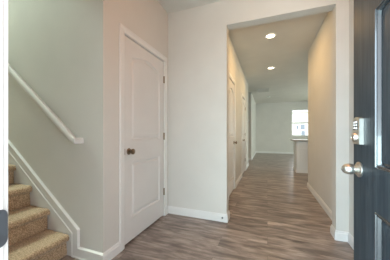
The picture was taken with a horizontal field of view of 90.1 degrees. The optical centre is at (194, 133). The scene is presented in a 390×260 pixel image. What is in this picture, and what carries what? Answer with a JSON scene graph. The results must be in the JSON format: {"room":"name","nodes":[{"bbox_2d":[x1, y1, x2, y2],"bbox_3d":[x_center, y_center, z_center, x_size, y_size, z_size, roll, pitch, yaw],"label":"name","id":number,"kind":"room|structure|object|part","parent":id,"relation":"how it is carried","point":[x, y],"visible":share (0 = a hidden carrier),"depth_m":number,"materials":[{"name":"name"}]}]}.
{"room":"entrance hall","nodes":[
{"label":"entrance hall","id":0,"kind":"room"},
{"bbox_2d":[8,0,113,252],"bbox_3d":[-3.189,-1.605,2.584,5.220,5.400,0.120,0,0,20],"label":"wall","id":1,"kind":"structure","parent":0,"point":[63,50],"depth_m":1.75,"materials":[{"name":"paint"}]},
{"bbox_2d":[8,63,83,143],"bbox_3d":[-2.605,-1.276,2.256,3.458,2.731,0.089,0,0,20],"label":"handrail","id":2,"kind":"object","parent":1,"relation":"attached to","point":[62,127],"visible":1,"depth_m":1.75,"materials":[{"name":"white wood"}]},
{"bbox_2d":[8,139,102,259],"bbox_3d":[-2.548,-0.360,2.270,3.841,2.910,0.021,0,0,20],"label":"baseboard","id":3,"kind":"structure","parent":1,"relation":"attached to","point":[77,252],"depth_m":1.78,"materials":[{"name":"white wood"}]},
{"bbox_2d":[114,0,167,244],"bbox_3d":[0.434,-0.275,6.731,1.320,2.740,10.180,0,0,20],"label":"wall","id":4,"kind":"structure","parent":0,"point":[147,19],"depth_m":1.98,"materials":[{"name":"paint"}]},
{"bbox_2d":[103,206,168,259],"bbox_3d":[-0.562,1.046,2.138,0.015,0.098,1.145,0,0,20],"label":"baseboard","id":5,"kind":"structure","parent":4,"relation":"attached to","point":[115,249],"depth_m":1.71,"materials":[{"name":"white wood"}]},
{"bbox_2d":[119,23,166,251],"bbox_3d":[-0.586,0.040,2.230,0.126,2.110,0.897,0,0,20],"label":"trim","id":6,"kind":"structure","parent":4,"relation":"attached to","point":[124,31],"depth_m":1.83,"materials":[{"name":"white wood"}]},
{"bbox_2d":[125,36,164,244],"bbox_3d":[-0.531,0.069,2.204,0.102,2.010,0.784,0,0,20],"label":"door","id":7,"kind":"structure","parent":4,"relation":"in","point":[144,72],"depth_m":2.15,"materials":[{"name":"white wood"}]},
{"bbox_2d":[60,153,353,259],"bbox_3d":[1.375,1.155,5.704,11.600,0.120,11.450,0,0,20],"label":"floor","id":8,"kind":"structure","parent":0,"point":[274,215],"depth_m":2.21,"materials":[{"name":"brown wood"}]},
{"bbox_2d":[8,153,70,259],"bbox_3d":[-2.976,-0.305,1.911,3.651,2.799,0.992,0,0,20],"label":"staircase","id":9,"kind":"structure","parent":8,"relation":"on","point":[35,232],"depth_m":1.73,"materials":[{"name":"carpet"}]},
{"bbox_2d":[293,141,307,172],"bbox_3d":[3.614,0.659,5.410,1.512,0.872,0.598,0,0,20],"label":"base cabinet","id":10,"kind":"object","parent":8,"relation":"on","point":[300,147],"visible":0.29,"depth_m":5.36,"materials":[{"name":"white wood"}]},
{"bbox_3d":[2.837,0.614,5.393,0.045,0.782,0.012,0,0,20],"label":"corner post","id":11,"kind":"part","parent":10,"relation":"part of","materials":[{"name":"white wood"}]},
{"bbox_2d":[291,139,307,140],"bbox_3d":[3.599,0.203,5.418,1.625,0.040,0.675,0,0,20],"label":"countertop","id":12,"kind":"structure","parent":10,"relation":"on","point":[291,139],"depth_m":5.63,"materials":[{"name":"grey stone"}]},
{"bbox_3d":[3.614,1.050,5.412,1.512,0.090,0.594,0,0,20],"label":"trim","id":13,"kind":"part","parent":10,"relation":"part of","materials":[{"name":"white wood"}]},
{"bbox_3d":[3.089,0.316,5.296,0.465,0.158,0.018,0,0,20],"label":"drawer","id":14,"kind":"part","parent":10,"relation":"part of","materials":[{"name":"white wood"}]},
{"bbox_3d":[3.089,0.700,5.296,0.465,0.580,0.018,0,0,20],"label":"cabinet door","id":15,"kind":"part","parent":10,"relation":"part of","materials":[{"name":"white wood"}]},
{"bbox_2d":[157,0,327,103],"bbox_3d":[3.203,-1.720,5.024,7.700,0.150,11.450,0,0,20],"label":"ceiling","id":16,"kind":"structure","parent":0,"point":[287,52],"depth_m":3.97,"materials":[{"name":"paint"}]},
{"bbox_2d":[256,88,268,92],"bbox_3d":[2.605,-1.639,7.460,0.460,0.012,0.640,0,0,20],"label":"ceiling vent","id":17,"kind":"object","parent":16,"relation":"in","point":[263,89],"visible":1,"depth_m":7.46,"materials":[{"name":"white metal"}]},
{"bbox_3d":[2.608,-1.640,7.468,0.410,0.009,0.588,0,0,20],"label":"louvre panel","id":18,"kind":"part","parent":17,"relation":"part of","materials":[{"name":"white metal"}]},
{"bbox_2d":[264,33,276,38],"bbox_3d":[1.278,-1.642,3.291,0.196,0.006,0.196,0,0,20],"label":"recessed light","id":19,"kind":"object","parent":16,"relation":"in","point":[270,35],"visible":1,"depth_m":3.27,"materials":[{"name":"white glass"}]},
{"bbox_2d":[229,37,255,180],"bbox_3d":[0.970,-0.275,7.060,1.894,2.740,8.890,0,0,20],"label":"wall","id":20,"kind":"structure","parent":0,"point":[235,69],"depth_m":4.86,"materials":[{"name":"paint"}]},
{"bbox_2d":[229,72,235,188],"bbox_3d":[0.622,0.040,3.546,0.126,2.110,0.732,0,0,20],"label":"trim","id":21,"kind":"structure","parent":20,"relation":"attached to","point":[230,76],"depth_m":3.81,"materials":[{"name":"white wood"}]},
{"bbox_2d":[229,79,236,195],"bbox_3d":[0.679,0.069,3.524,0.102,2.010,0.628,0,0,20],"label":"door","id":22,"kind":"structure","parent":20,"relation":"in","point":[232,142],"depth_m":3.54,"materials":[{"name":"white wood"}]},
{"bbox_2d":[242,97,244,173],"bbox_3d":[1.335,0.069,5.287,0.102,2.010,0.769,0,0,20],"label":"door","id":23,"kind":"structure","parent":20,"relation":"in","point":[243,100],"depth_m":5.31,"materials":[{"name":"white wood"}]},
{"bbox_2d":[242,93,245,170],"bbox_3d":[1.280,0.040,5.312,0.126,2.110,0.882,0,0,20],"label":"trim","id":24,"kind":"structure","parent":20,"relation":"attached to","point":[243,96],"depth_m":5.65,"materials":[{"name":"white wood"}]},
{"bbox_2d":[236,151,255,186],"bbox_3d":[1.068,1.046,7.024,1.715,0.098,8.890,0,0,20],"label":"baseboard","id":25,"kind":"structure","parent":20,"relation":"attached to","point":[247,165],"depth_m":4.78,"materials":[{"name":"white wood"}]},
{"bbox_2d":[168,0,348,231],"bbox_3d":[0.043,-0.275,2.593,3.272,2.740,0.130,0,0,20],"label":"wall","id":26,"kind":"structure","parent":0,"point":[198,37],"depth_m":2.45,"materials":[{"name":"paint"}]},
{"bbox_2d":[168,206,348,241],"bbox_3d":[0.615,1.046,2.380,2.052,0.098,0.160,0,0,20],"label":"baseboard","id":27,"kind":"structure","parent":26,"relation":"attached to","point":[338,235],"depth_m":2.45,"materials":[{"name":"white wood"}]},
{"bbox_2d":[256,101,307,151],"bbox_3d":[5.220,-0.275,10.301,7.600,2.740,0.150,0,0,20],"label":"wall","id":28,"kind":"structure","parent":0,"point":[273,120],"depth_m":10.54,"materials":[{"name":"paint"}]},
{"bbox_2d":[256,151,293,153],"bbox_3d":[6.032,1.046,9.911,5.606,0.098,0.015,0,0,20],"label":"baseboard","id":29,"kind":"structure","parent":28,"relation":"attached to","point":[256,151],"depth_m":10.54,"materials":[{"name":"white wood"}]},
{"bbox_2d":[291,109,307,135],"bbox_3d":[5.537,-0.541,10.151,0.974,1.419,0.150,0,0,20],"label":"window","id":30,"kind":"structure","parent":28,"relation":"in","point":[294,109],"depth_m":10.23,"materials":[{"name":"white plastic"}]},
{"bbox_3d":[5.551,-0.535,10.186,0.824,0.084,0.055,0,0,20],"label":"meeting rail","id":31,"kind":"part","parent":30,"relation":"part of","materials":[{"name":"white plastic"}]},
{"bbox_2d":[308,0,353,236],"bbox_3d":[1.607,-0.275,1.934,0.120,2.740,4.254,0,0,20],"label":"wall","id":32,"kind":"structure","parent":0,"point":[320,51],"depth_m":2.91,"materials":[{"name":"paint"}]},
{"bbox_2d":[307,182,353,249],"bbox_3d":[1.603,1.046,1.944,0.135,0.098,4.269,0,0,20],"label":"baseboard","id":33,"kind":"structure","parent":32,"relation":"attached to","point":[324,206],"depth_m":2.72,"materials":[{"name":"white wood"}]},
{"bbox_3d":[-2.564,-1.605,1.139,7.400,5.400,0.146,0,0,20],"label":"wall","id":34,"kind":"structure","parent":0,"visible":0},
{"bbox_2d":[0,0,7,259],"bbox_3d":[0.045,0.058,0.170,1.085,2.073,0.170,0,0,20],"label":"trim","id":35,"kind":"structure","parent":34,"relation":"attached to","point":[3,213],"depth_m":0.42,"materials":[{"name":"white wood"}]},
{"bbox_3d":[-0.428,0.206,0.399,0.004,0.082,0.070,0,0,20],"label":"strike plate","id":36,"kind":"part","parent":35,"relation":"part of","materials":[{"name":"silver metal"}]},
{"bbox_2d":[3,0,7,259],"bbox_3d":[0.073,0.022,0.245,1.215,2.145,0.019,0,0,20],"label":"trim","id":37,"kind":"structure","parent":34,"relation":"attached to","point":[5,2],"depth_m":0.43,"materials":[{"name":"white wood"}]},
{"bbox_2d":[341,0,389,259],"bbox_3d":[0.721,0.066,0.575,0.209,2.013,1.075,0,0,20],"label":"door","id":38,"kind":"structure","parent":34,"relation":"in","point":[370,136],"depth_m":0.90,"materials":[{"name":"grey wood"}]},
{"bbox_3d":[0.814,0.189,1.027,0.067,0.058,0.058,0,0,20],"label":"knob","id":39,"kind":"part","parent":38,"relation":"part of","materials":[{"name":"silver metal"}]},
{"label":"outside","id":40,"kind":"structure","parent":0,"visible":0},
{"bbox_3d":[22.938,1.345,61.651,120.000,0.200,108.440,0,0,20],"label":"ground","id":41,"kind":"structure","parent":40,"visible":0},
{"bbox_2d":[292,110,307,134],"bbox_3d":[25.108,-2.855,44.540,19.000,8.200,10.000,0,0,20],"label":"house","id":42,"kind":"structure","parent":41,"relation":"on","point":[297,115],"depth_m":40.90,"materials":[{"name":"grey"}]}
]}

